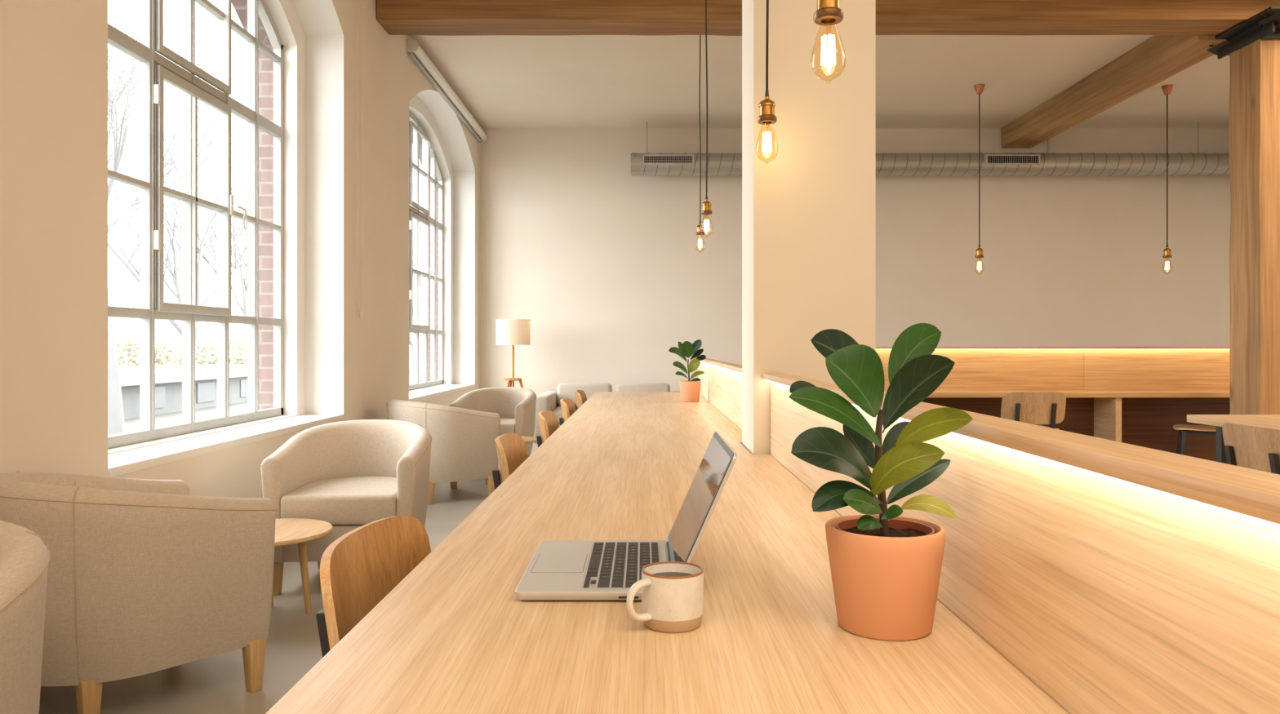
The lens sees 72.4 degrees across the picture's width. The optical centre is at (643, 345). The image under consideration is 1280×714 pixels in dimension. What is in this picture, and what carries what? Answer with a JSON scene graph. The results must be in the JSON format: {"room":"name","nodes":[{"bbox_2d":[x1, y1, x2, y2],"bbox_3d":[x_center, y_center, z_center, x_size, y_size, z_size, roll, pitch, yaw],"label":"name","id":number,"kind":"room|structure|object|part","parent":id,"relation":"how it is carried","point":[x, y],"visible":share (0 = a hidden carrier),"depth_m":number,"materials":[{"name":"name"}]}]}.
{"room":"coworking space","nodes":[
{"label":"coworking space","id":0,"kind":"room"},
{"bbox_2d":[0,0,479,497],"bbox_3d":[-2.212,-0.300,3.900,0.525,4.760,13.400,0,0,0],"label":"wall","id":1,"kind":"structure","parent":0,"point":[54,53],"depth_m":5.52,"materials":[{"name":"beige paint"}]},
{"bbox_2d":[107,0,343,477],"bbox_3d":[-2.140,-0.904,4.437,0.389,2.781,2.498,0,0,0],"label":"window","id":2,"kind":"structure","parent":1,"relation":"in","point":[155,68],"depth_m":4.43,"materials":[{"name":"paint"}]},
{"bbox_2d":[155,0,231,94],"bbox_3d":[-2.256,-1.785,4.465,0.065,0.820,0.759,0,0,0],"label":"vent","id":3,"kind":"object","parent":2,"relation":"attached to","point":[224,86],"depth_m":4.45,"materials":[{"name":"white plastic"}]},
{"bbox_3d":[-2.115,0.468,4.437,0.339,0.036,2.498,0,0,0],"label":"sill","id":4,"kind":"part","parent":2,"relation":"part of","materials":[{"name":"white paint"}]},
{"bbox_2d":[356,0,362,317],"bbox_3d":[-1.900,-1.355,4.486,0.100,2.330,2.972,0,0,0],"label":"roller blind","id":5,"kind":"object","parent":1,"relation":"attached to","point":[360,309],"visible":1,"depth_m":5.93,"materials":[{"name":"white paint"}]},
{"bbox_2d":[408,111,475,401],"bbox_3d":[-2.140,-0.904,8.695,0.389,2.781,2.842,0,0,0],"label":"window","id":6,"kind":"structure","parent":1,"relation":"in","point":[416,216],"depth_m":9.21,"materials":[{"name":"paint"}]},
{"bbox_2d":[409,120,433,214],"bbox_3d":[-2.256,-1.782,8.904,0.065,0.813,0.753,0,0,0],"label":"vent","id":7,"kind":"object","parent":6,"relation":"attached to","point":[415,206],"depth_m":8.87,"materials":[{"name":"white plastic"}]},
{"bbox_3d":[-2.307,-0.925,8.695,0.056,2.739,2.580,0,0,0],"label":"frame","id":8,"kind":"part","parent":6,"relation":"part of","materials":[{"name":"paint"}]},
{"bbox_3d":[-2.115,0.468,8.695,0.339,0.036,2.842,0,0,0],"label":"sill","id":9,"kind":"part","parent":6,"relation":"part of","materials":[{"name":"white paint"}]},
{"bbox_2d":[406,39,487,326],"bbox_3d":[-1.900,-1.370,8.780,0.100,2.300,3.160,0,0,0],"label":"pipe","id":10,"kind":"object","parent":1,"relation":"attached to","point":[412,46],"visible":1,"depth_m":8.54,"materials":[{"name":"white metal"}]},
{"bbox_3d":[-1.930,-2.408,8.780,0.040,0.025,3.160,0,0,0],"label":"rail","id":11,"kind":"part","parent":10,"relation":"part of","materials":[{"name":"metal"}]},
{"bbox_3d":[-1.920,-1.355,10.300,0.005,2.170,0.105,0,0,0],"label":"pull cord","id":12,"kind":"part","parent":10,"relation":"part of","materials":[{"name":"white plastic"}]},
{"bbox_2d":[38,442,537,713],"bbox_3d":[2.725,1.140,3.900,9.350,0.120,13.400,0,0,0],"label":"floor","id":13,"kind":"structure","parent":0,"point":[215,684],"depth_m":2.90,"materials":[{"name":"concrete"}]},
{"bbox_2d":[0,520,49,713],"bbox_3d":[-1.488,0.727,1.598,0.663,0.706,0.686,0,0,-8],"label":"armchair","id":14,"kind":"object","parent":13,"relation":"on","point":[24,556],"visible":1,"depth_m":1.67,"materials":[{"name":"fabric"}]},
{"bbox_2d":[0,471,278,713],"bbox_3d":[-1.611,0.727,2.682,0.663,0.706,0.686,0,0,38],"label":"armchair","id":15,"kind":"object","parent":13,"relation":"on","point":[145,576],"visible":0.81,"depth_m":2.46,"materials":[{"name":"fabric"}]},
{"bbox_3d":[-1.538,1.002,2.425,0.054,0.157,0.054,0,0,38],"label":"leg","id":16,"kind":"part","parent":15,"relation":"part of","materials":[{"name":"brown wood"}]},
{"bbox_3d":[-1.218,1.002,2.733,0.054,0.157,0.054,0,0,38],"label":"leg","id":17,"kind":"part","parent":15,"relation":"part of","materials":[{"name":"brown wood"}]},
{"bbox_2d":[271,518,333,614],"bbox_3d":[-1.485,0.907,3.460,0.484,0.348,0.484,0,0,0],"label":"side table","id":18,"kind":"object","parent":13,"relation":"on","point":[288,531],"visible":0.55,"depth_m":3.49,"materials":[{"name":"brown wood"}]},
{"bbox_3d":[-1.532,0.915,3.583,0.032,0.331,0.057,0,0,-30],"label":"leg","id":19,"kind":"part","parent":18,"relation":"part of","materials":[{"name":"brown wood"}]},
{"bbox_3d":[-1.361,0.915,3.505,0.057,0.332,0.032,0,0,-19],"label":"leg","id":20,"kind":"part","parent":18,"relation":"part of","materials":[{"name":"brown wood"}]},
{"bbox_2d":[258,419,431,595],"bbox_3d":[-1.330,0.727,4.088,0.663,0.706,0.686,0,0,-3],"label":"armchair","id":21,"kind":"object","parent":13,"relation":"on","point":[348,476],"visible":0.81,"depth_m":3.94,"materials":[{"name":"fabric"}]},
{"bbox_3d":[-1.593,1.002,3.791,0.054,0.157,0.054,0,0,-3],"label":"leg","id":22,"kind":"part","parent":21,"relation":"part of","materials":[{"name":"brown wood"}]},
{"bbox_2d":[280,476,397,524],"bbox_3d":[-1.327,0.710,4.029,0.488,0.130,0.569,0,0,-3],"label":"seat cushion","id":23,"kind":"object","parent":21,"relation":"on","point":[334,500],"depth_m":3.76,"materials":[{"name":"fabric"}]},
{"bbox_2d":[315,515,431,657],"bbox_3d":[-0.248,0.696,1.451,0.494,0.768,0.445,0,0,4],"label":"dining chair","id":24,"kind":"object","parent":13,"relation":"on","point":[360,568],"visible":0.23,"depth_m":1.47,"materials":[{"name":"brown wood"}]},
{"bbox_2d":[386,399,501,504],"bbox_3d":[-1.468,0.727,6.201,0.686,0.706,0.663,0,0,-40],"label":"armchair","id":25,"kind":"object","parent":13,"relation":"on","point":[464,448],"visible":0.67,"depth_m":5.96,"materials":[{"name":"fabric"}]},
{"bbox_3d":[-1.450,1.002,5.936,0.054,0.157,0.054,0,0,-40],"label":"leg","id":26,"kind":"part","parent":25,"relation":"part of","materials":[{"name":"brown wood"}]},
{"bbox_3d":[-1.430,1.002,6.596,0.054,0.157,0.054,0,0,-40],"label":"leg","id":27,"kind":"part","parent":25,"relation":"part of","materials":[{"name":"brown wood"}]},
{"bbox_3d":[-1.073,1.002,6.170,0.054,0.157,0.054,0,0,-40],"label":"leg","id":28,"kind":"part","parent":25,"relation":"part of","materials":[{"name":"brown wood"}]},
{"bbox_2d":[448,386,536,457],"bbox_3d":[-1.250,0.727,7.498,0.663,0.706,0.686,0,0,8],"label":"armchair","id":29,"kind":"object","parent":13,"relation":"on","point":[515,406],"visible":0.54,"depth_m":7.59,"materials":[{"name":"fabric"}]},
{"bbox_2d":[499,418,515,435],"bbox_3d":[-1.258,0.710,7.440,0.488,0.130,0.569,0,0,8],"label":"seat cushion","id":30,"kind":"object","parent":29,"relation":"on","point":[507,425],"depth_m":7.14,"materials":[{"name":"fabric"}]},
{"bbox_2d":[492,433,527,489],"bbox_3d":[-0.251,0.696,2.980,0.494,0.768,0.445,0,0,0],"label":"dining chair","id":31,"kind":"object","parent":13,"relation":"on","point":[511,450],"visible":0.16,"depth_m":3.04,"materials":[{"name":"brown wood"}]},
{"bbox_2d":[485,435,537,484],"bbox_3d":[-1.070,0.907,6.820,0.484,0.348,0.484,0,0,0],"label":"side table","id":32,"kind":"object","parent":13,"relation":"on","point":[526,440],"visible":0.13,"depth_m":6.78,"materials":[{"name":"brown wood"}]},
{"bbox_2d":[495,319,530,387],"bbox_3d":[-1.406,0.399,9.753,0.473,1.363,0.498,0,0,0],"label":"floor lamp","id":33,"kind":"object","parent":13,"relation":"on","point":[513,332],"visible":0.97,"depth_m":9.60,"materials":[{"name":"white fabric"}]},
{"bbox_3d":[-1.541,0.730,9.604,0.024,0.700,0.221,0,0,31],"label":"leg","id":34,"kind":"part","parent":33,"relation":"part of","materials":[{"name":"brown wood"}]},
{"bbox_3d":[-1.452,-0.142,9.750,0.378,0.275,0.378,0,0,0],"label":"lamp shade","id":35,"kind":"part","parent":33,"relation":"part of","materials":[{"name":"white fabric"}]},
{"bbox_2d":[536,410,559,447],"bbox_3d":[-0.238,0.696,4.050,0.494,0.768,0.445,0,0,0],"label":"dining chair","id":36,"kind":"object","parent":13,"relation":"on","point":[548,420],"visible":0.16,"depth_m":4.07,"materials":[{"name":"brown wood"}]},
{"bbox_2d":[559,398,575,426],"bbox_3d":[-0.229,0.696,5.020,0.494,0.768,0.445,0,0,0],"label":"dining chair","id":37,"kind":"object","parent":13,"relation":"on","point":[567,406],"visible":0.17,"depth_m":4.91,"materials":[{"name":"brown wood"}]},
{"bbox_2d":[574,390,586,411],"bbox_3d":[-0.224,0.696,5.980,0.494,0.768,0.445,0,0,0],"label":"dining chair","id":38,"kind":"object","parent":13,"relation":"on","point":[580,397],"visible":0.16,"depth_m":5.86,"materials":[{"name":"brown wood"}]},
{"bbox_2d":[533,383,679,444],"bbox_3d":[-0.320,0.745,9.150,1.540,0.670,1.020,0,0,0],"label":"sofa","id":39,"kind":"object","parent":13,"relation":"on","point":[548,400],"visible":0.33,"depth_m":9.35,"materials":[{"name":"fabric"}]},
{"bbox_3d":[-1.012,0.743,9.150,0.155,0.475,1.020,0,0,0],"label":"armrest","id":40,"kind":"part","parent":39,"relation":"part of","materials":[{"name":"fabric"}]},
{"bbox_2d":[552,406,562,423],"bbox_3d":[-0.625,0.715,9.000,0.600,0.130,0.640,0,0,0],"label":"seat cushion","id":41,"kind":"object","parent":39,"relation":"on","point":[557,411],"depth_m":8.69,"materials":[{"name":"fabric"}]},
{"bbox_2d":[556,383,612,406],"bbox_3d":[-0.632,0.537,9.412,0.592,0.255,0.174,0,0,0],"label":"cushion","id":42,"kind":"object","parent":39,"relation":"on","point":[564,391],"depth_m":9.35,"materials":[{"name":"fabric"}]},
{"bbox_2d":[615,383,670,391],"bbox_3d":[-0.008,0.537,9.412,0.592,0.255,0.174,0,0,0],"label":"cushion","id":43,"kind":"object","parent":39,"relation":"on","point":[619,387],"depth_m":9.35,"materials":[{"name":"fabric"}]},
{"bbox_2d":[265,391,1068,713],"bbox_3d":[0.021,0.709,2.700,0.737,0.743,7.200,0,0,0],"label":"table","id":44,"kind":"object","parent":13,"relation":"on","point":[455,636],"visible":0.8,"depth_m":1.05,"materials":[{"name":"brown wood"}]},
{"bbox_2d":[515,431,737,600],"bbox_3d":[-0.023,0.239,1.290,0.292,0.194,0.303,0,0,0],"label":"laptop","id":45,"kind":"object","parent":44,"relation":"on","point":[557,570],"visible":0.88,"depth_m":1.25,"materials":[{"name":"metal"}]},
{"bbox_3d":[0.082,0.231,1.290,0.082,0.178,0.303,0,0,0],"label":"screen lid","id":46,"kind":"part","parent":45,"relation":"part of","materials":[{"name":"metal"}]},
{"bbox_2d":[626,561,703,633],"bbox_3d":[0.026,0.303,1.051,0.092,0.067,0.080,0,0,0],"label":"coffee mug","id":47,"kind":"object","parent":44,"relation":"on","point":[673,592],"visible":1,"depth_m":1.02,"materials":[{"name":"ceramic"}]},
{"bbox_3d":[-0.006,0.300,1.023,0.032,0.050,0.013,0,0,-37],"label":"handle","id":48,"kind":"part","parent":47,"relation":"part of","materials":[{"name":"ceramic"}]},
{"bbox_2d":[668,339,706,402],"bbox_3d":[0.263,0.152,5.211,0.229,0.370,0.148,0,0,0],"label":"potted plant","id":49,"kind":"object","parent":44,"relation":"on","point":[690,390],"visible":1,"depth_m":5.18,"materials":[{"name":"green plant"}]},
{"bbox_3d":[0.270,0.160,5.221,0.017,0.151,0.011,0,0,10],"label":"stem","id":50,"kind":"part","parent":49,"relation":"part of","materials":[{"name":"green plant"}]},
{"bbox_3d":[0.279,0.276,5.220,0.129,0.122,0.129,0,0,0],"label":"pot","id":51,"kind":"part","parent":49,"relation":"part of","materials":[{"name":"ceramic"}]},
{"bbox_2d":[788,323,973,641],"bbox_3d":[0.276,0.155,1.040,0.212,0.364,0.153,0,0,5],"label":"potted plant","id":52,"kind":"object","parent":44,"relation":"on","point":[886,567],"visible":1,"depth_m":1.01,"materials":[{"name":"green plant"}]},
{"bbox_3d":[0.287,0.153,1.049,0.015,0.151,0.017,0,0,-35],"label":"stem","id":53,"kind":"part","parent":52,"relation":"part of","materials":[{"name":"green plant"}]},
{"bbox_3d":[0.288,0.231,1.046,0.114,0.024,0.114,0,0,0],"label":"nursery pot","id":54,"kind":"part","parent":52,"relation":"part of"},
{"bbox_3d":[0.288,0.277,1.046,0.139,0.121,0.139,0,0,0],"label":"pot","id":55,"kind":"part","parent":52,"relation":"part of","materials":[{"name":"ceramic"}]},
{"bbox_2d":[694,357,742,430],"bbox_3d":[0.402,0.584,4.670,0.064,0.992,3.261,0,0,0],"label":"divider","id":56,"kind":"object","parent":13,"relation":"on","point":[721,385],"visible":0.16,"depth_m":4.23,"materials":[{"name":"brown wood"}]},
{"bbox_3d":[0.408,0.593,5.700,0.032,0.975,1.198,0,0,0],"label":"panel","id":57,"kind":"part","parent":56,"relation":"part of","materials":[{"name":"brown wood"}]},
{"bbox_3d":[0.408,0.593,4.069,0.032,0.975,2.059,0,0,0],"label":"panel","id":58,"kind":"part","parent":56,"relation":"part of","materials":[{"name":"brown wood"}]},
{"bbox_2d":[742,0,875,454],"bbox_3d":[0.532,-0.749,2.877,0.381,3.658,0.315,0,0,0],"label":"pillar","id":59,"kind":"structure","parent":13,"relation":"on","point":[809,207],"depth_m":2.72,"materials":[{"name":"paint"}]},
{"bbox_2d":[762,373,1279,713],"bbox_3d":[0.402,0.584,0.908,0.064,0.992,3.616,0,0,0],"label":"divider","id":60,"kind":"object","parent":13,"relation":"on","point":[1115,577],"visible":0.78,"depth_m":0.74,"materials":[{"name":"brown wood"}]},
{"bbox_2d":[1000,391,1066,430],"bbox_3d":[3.020,0.719,6.954,0.499,0.722,0.494,0,0,0],"label":"dining chair","id":61,"kind":"object","parent":13,"relation":"on","point":[1028,407],"visible":0.44,"depth_m":6.74,"materials":[{"name":"brown wood"}]},
{"bbox_2d":[875,346,1230,390],"bbox_3d":[4.570,0.546,7.635,5.160,1.067,0.090,0,0,0],"label":"wood wall panel","id":62,"kind":"object","parent":13,"relation":"on","point":[975,368],"visible":0.3,"depth_m":7.62,"materials":[{"name":"brown wood"}]},
{"bbox_3d":[2.930,0.556,7.643,1.821,1.047,0.035,0,0,0],"label":"panel","id":63,"kind":"part","parent":62,"relation":"part of","materials":[{"name":"brown wood"}]},
{"bbox_3d":[5.496,0.556,7.643,3.307,1.047,0.035,0,0,0],"label":"panel","id":64,"kind":"part","parent":62,"relation":"part of","materials":[{"name":"brown wood"}]},
{"bbox_2d":[884,390,1230,462],"bbox_3d":[4.585,0.736,7.410,5.130,0.687,0.420,0,0,0],"label":"desk","id":65,"kind":"object","parent":13,"relation":"on","point":[1147,419],"visible":0.24,"depth_m":7.58,"materials":[{"name":"brown wood"}]},
{"bbox_3d":[3.929,0.756,7.415,0.050,0.647,0.370,0,0,0],"label":"support panel","id":66,"kind":"part","parent":65,"relation":"part of","materials":[{"name":"brown wood"}]},
{"bbox_2d":[1173,412,1230,455],"bbox_3d":[4.514,0.719,6.972,0.494,0.722,0.468,0,0,28],"label":"dining chair","id":67,"kind":"object","parent":13,"relation":"on","point":[1184,429],"visible":0.34,"depth_m":6.90,"materials":[{"name":"brown wood"}]},
{"bbox_3d":[4.429,0.878,7.228,0.062,0.404,0.060,0,0,28],"label":"leg","id":68,"kind":"part","parent":67,"relation":"part of","materials":[{"name":"black metal"}]},
{"bbox_3d":[4.254,0.878,6.900,0.062,0.404,0.060,0,0,28],"label":"leg","id":69,"kind":"part","parent":67,"relation":"part of","materials":[{"name":"black metal"}]},
{"bbox_3d":[4.482,0.665,6.990,0.421,0.026,0.463,0,0,28],"label":"seat","id":70,"kind":"part","parent":67,"relation":"part of","materials":[{"name":"brown wood"}]},
{"bbox_3d":[4.504,0.688,6.978,0.390,0.024,0.357,0,0,28],"label":"seat frame","id":71,"kind":"part","parent":67,"relation":"part of","materials":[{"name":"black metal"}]},
{"bbox_2d":[1186,414,1279,463],"bbox_3d":[3.142,0.709,3.420,1.017,0.743,1.640,0,0,0],"label":"cafe table","id":72,"kind":"object","parent":13,"relation":"on","point":[1264,420],"visible":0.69,"depth_m":4.10,"materials":[{"name":"brown wood"}]},
{"bbox_3d":[2.750,0.727,4.150,0.040,0.707,0.040,0,0,0],"label":"leg","id":73,"kind":"part","parent":72,"relation":"part of","materials":[{"name":"black metal"}]},
{"bbox_2d":[1222,422,1279,475],"bbox_3d":[2.604,0.696,3.420,0.494,0.768,0.445,0,0,0],"label":"dining chair","id":74,"kind":"object","parent":13,"relation":"on","point":[1255,447],"visible":0.44,"depth_m":3.40,"materials":[{"name":"brown wood"}]},
{"bbox_2d":[1228,38,1279,414],"bbox_3d":[4.657,-0.600,6.525,0.358,3.360,0.344,0,0,0],"label":"timber post","id":75,"kind":"object","parent":13,"relation":"on","point":[1254,118],"visible":0.81,"depth_m":6.41,"materials":[{"name":"brown wood"}]},
{"bbox_2d":[1206,5,1279,58],"bbox_3d":[4.625,-2.303,6.520,0.490,0.165,0.840,0,0,0],"label":"iron bracket","id":76,"kind":"object","parent":75,"relation":"attached to","point":[1265,24],"visible":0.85,"depth_m":6.42,"materials":[{"name":"black metal"}]},
{"bbox_3d":[4.625,-2.357,6.520,0.490,0.022,0.840,0,0,0],"label":"plate","id":77,"kind":"part","parent":76,"relation":"part of","materials":[{"name":"black metal"}]},
{"bbox_3d":[4.657,-2.283,6.520,0.365,0.126,0.600,0,0,0],"label":"plate","id":78,"kind":"part","parent":76,"relation":"part of","materials":[{"name":"black metal"}]},
{"bbox_2d":[409,35,1230,128],"bbox_3d":[2.600,-2.640,3.900,9.600,0.120,13.400,0,0,0],"label":"ceiling","id":79,"kind":"structure","parent":0,"point":[503,81],"depth_m":8.52,"materials":[{"name":"paint"}]},
{"bbox_2d":[695,35,704,248],"bbox_3d":[0.450,-1.655,6.950,0.100,1.847,0.100,0,0,0],"label":"pendant lamp","id":80,"kind":"object","parent":79,"relation":"hanging from","point":[700,228],"visible":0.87,"depth_m":6.95,"materials":[{"name":"gold metal"}]},
{"bbox_2d":[696,223,703,231],"bbox_3d":[0.450,-0.932,6.950,0.059,0.069,0.059,0,0,0],"label":"socket","id":81,"kind":"object","parent":80,"relation":"attached to","point":[700,228],"depth_m":6.93,"materials":[{"name":"gold metal"}]},
{"bbox_3d":[0.450,-1.743,6.950,0.015,1.554,0.010,0,0,-22],"label":"cord","id":82,"kind":"part","parent":80,"relation":"part of","materials":[{"name":"black rubber"}]},
{"bbox_2d":[701,0,711,238],"bbox_3d":[0.343,-1.581,4.750,0.100,1.997,0.100,0,0,0],"label":"pendant lamp","id":83,"kind":"object","parent":79,"relation":"hanging from","point":[706,206],"visible":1,"depth_m":4.75,"materials":[{"name":"gold metal"}]},
{"bbox_2d":[702,200,711,210],"bbox_3d":[0.343,-0.760,4.750,0.052,0.061,0.052,0,0,0],"label":"socket","id":84,"kind":"object","parent":83,"relation":"attached to","point":[706,206],"depth_m":4.73,"materials":[{"name":"gold metal"}]},
{"bbox_3d":[0.343,-1.655,4.750,0.014,1.730,0.009,0,0,-22],"label":"cord","id":85,"kind":"part","parent":83,"relation":"part of","materials":[{"name":"black rubber"}]},
{"bbox_2d":[757,0,778,160],"bbox_3d":[0.367,-1.559,2.600,0.100,2.041,0.100,0,0,0],"label":"pendant lamp","id":86,"kind":"object","parent":79,"relation":"hanging from","point":[766,116],"visible":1,"depth_m":2.59,"materials":[{"name":"gold metal"}]},
{"bbox_2d":[758,96,775,115],"bbox_3d":[0.367,-0.709,2.600,0.050,0.059,0.050,0,0,0],"label":"socket","id":87,"kind":"object","parent":86,"relation":"attached to","point":[766,106],"depth_m":2.58,"materials":[{"name":"gold metal"}]},
{"bbox_3d":[0.367,-1.629,2.601,0.014,1.782,0.009,0,0,0],"label":"cord","id":88,"kind":"part","parent":86,"relation":"part of","materials":[{"name":"black rubber"}]},
{"bbox_2d":[810,0,845,80],"bbox_3d":[0.372,-1.553,1.760,0.100,2.052,0.100,0,0,0],"label":"pendant lamp","id":89,"kind":"object","parent":79,"relation":"hanging from","point":[828,12],"visible":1,"depth_m":1.75,"materials":[{"name":"gold metal"}]},
{"bbox_2d":[817,0,839,9],"bbox_3d":[0.372,-0.701,1.760,0.051,0.060,0.051,0,0,0],"label":"socket","id":90,"kind":"object","parent":89,"relation":"attached to","point":[821,4],"depth_m":1.74,"materials":[{"name":"gold metal"}]},
{"bbox_2d":[377,0,1279,35],"bbox_3d":[2.620,-2.473,6.526,9.120,0.214,0.340,0,0,0],"label":"ceiling beam","id":91,"kind":"structure","parent":79,"relation":"attached to","point":[397,17],"depth_m":6.36,"materials":[{"name":"brown wood"}]},
{"bbox_2d":[631,121,1229,176],"bbox_3d":[3.513,-2.267,10.088,7.315,0.623,0.291,0,0,0],"label":"ventilation duct","id":92,"kind":"object","parent":79,"relation":"hanging from","point":[1051,164],"visible":0.77,"depth_m":9.99,"materials":[{"name":"metal"}]},
{"bbox_3d":[0.040,-2.392,10.100,0.011,0.373,0.011,0,0,23],"label":"hanger rod","id":93,"kind":"part","parent":92,"relation":"part of","materials":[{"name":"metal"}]},
{"bbox_2d":[643,154,693,164],"bbox_3d":[0.283,-2.114,9.982,0.580,0.114,0.081,0,0,0],"label":"grille","id":94,"kind":"object","parent":92,"relation":"attached to","point":[648,159],"depth_m":9.95,"materials":[{"name":"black metal"}]},
{"bbox_2d":[984,154,1039,164],"bbox_3d":[4.205,-2.114,9.982,0.614,0.114,0.081,0,0,0],"label":"grille","id":95,"kind":"object","parent":92,"relation":"attached to","point":[989,159],"depth_m":9.96,"materials":[{"name":"black metal"}]},
{"bbox_3d":[4.677,-2.392,10.100,0.032,0.373,0.032,0,0,0],"label":"hanger rod","id":96,"kind":"part","parent":92,"relation":"part of","materials":[{"name":"metal"}]},
{"bbox_3d":[6.404,-2.392,10.100,0.011,0.373,0.011,0,0,-23],"label":"hanger rod","id":97,"kind":"part","parent":92,"relation":"part of","materials":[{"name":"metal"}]},
{"bbox_2d":[973,84,984,270],"bbox_3d":[3.334,-1.638,8.680,0.100,1.881,0.100,0,0,0],"label":"pendant lamp","id":98,"kind":"object","parent":79,"relation":"hanging from","point":[979,88],"visible":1,"depth_m":8.67,"materials":[{"name":"gold metal"}]},
{"bbox_2d":[975,247,982,255],"bbox_3d":[3.334,-0.933,8.680,0.069,0.081,0.069,0,0,0],"label":"socket","id":99,"kind":"object","parent":98,"relation":"attached to","point":[979,251],"depth_m":8.65,"materials":[{"name":"gold metal"}]},
{"bbox_3d":[3.334,-1.747,8.680,0.011,1.547,0.011,0,0,-22],"label":"cord","id":100,"kind":"part","parent":98,"relation":"part of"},
{"bbox_2d":[1000,35,1226,148],"bbox_3d":[4.420,-2.456,8.540,0.348,0.247,3.680,0,0,0],"label":"ceiling beam","id":101,"kind":"structure","parent":79,"relation":"attached to","point":[1158,58],"depth_m":8.09,"materials":[{"name":"brown wood"}]},
{"bbox_2d":[1161,84,1173,270],"bbox_3d":[5.210,-1.639,8.700,0.100,1.879,0.100,0,0,0],"label":"pendant lamp","id":102,"kind":"object","parent":79,"relation":"hanging from","point":[1166,89],"visible":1,"depth_m":8.70,"materials":[{"name":"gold metal"}]},
{"bbox_2d":[1163,247,1171,255],"bbox_3d":[5.210,-0.934,8.700,0.069,0.081,0.069,0,0,0],"label":"socket","id":103,"kind":"object","parent":102,"relation":"attached to","point":[1166,251],"depth_m":8.67,"materials":[{"name":"gold metal"}]},
{"bbox_3d":[5.210,-1.748,8.700,0.011,1.545,0.011,0,0,-23],"label":"cord","id":104,"kind":"part","parent":102,"relation":"part of","materials":[{"name":"black rubber"}]},
{"bbox_2d":[479,128,1231,395],"bbox_3d":[2.600,-0.800,10.500,9.600,3.760,0.200,0,0,0],"label":"wall","id":105,"kind":"structure","parent":0,"point":[606,264],"depth_m":10.40,"materials":[{"name":"beige paint"}]},
{"label":"outside","id":106,"kind":"structure","parent":0,"visible":0},
{"bbox_2d":[107,368,422,435],"bbox_3d":[-31.285,1.730,20.000,57.430,0.200,80.000,0,0,0],"label":"ground","id":107,"kind":"structure","parent":106,"point":[132,424],"depth_m":20.16,"materials":[{"name":"white"}]},
{"bbox_2d":[107,0,247,435],"bbox_3d":[-9.331,-3.300,14.641,4.269,9.880,5.188,0,0,0],"label":"bare tree","id":108,"kind":"object","parent":107,"relation":"on","point":[116,424],"visible":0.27,"depth_m":14.74,"materials":[{"name":"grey plant"}]},
{"bbox_2d":[107,0,247,353],"bbox_3d":[-10.211,-3.072,19.996,5.590,9.408,4.524,0,0,-6],"label":"bare tree","id":109,"kind":"object","parent":107,"relation":"on","point":[200,251],"visible":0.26,"depth_m":19.84,"materials":[{"name":"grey plant"}]},
{"bbox_2d":[115,337,245,366],"bbox_3d":[-16.457,0.641,28.250,2.601,1.956,25.630,0,0,0],"label":"hedge","id":110,"kind":"object","parent":107,"relation":"on","point":[126,349],"visible":0.13,"depth_m":30.85,"materials":[{"name":"green plant"}]},
{"bbox_2d":[119,364,247,419],"bbox_3d":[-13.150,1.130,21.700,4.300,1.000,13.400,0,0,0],"label":"outbuilding","id":111,"kind":"structure","parent":107,"relation":"on","point":[168,378],"depth_m":21.51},
{"bbox_2d":[174,137,247,364],"bbox_3d":[-15.239,-3.150,32.843,4.878,9.588,4.333,0,0,35],"label":"bare tree","id":112,"kind":"object","parent":107,"relation":"on","point":[244,280],"visible":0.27,"depth_m":32.43,"materials":[{"name":"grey plant"}]},
{"bbox_2d":[409,162,422,382],"bbox_3d":[-9.645,-2.984,33.449,5.790,9.273,4.254,0,0,11],"label":"bare tree","id":113,"kind":"object","parent":107,"relation":"on","point":[411,336],"visible":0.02,"depth_m":32.80,"materials":[{"name":"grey plant"}]}
]}

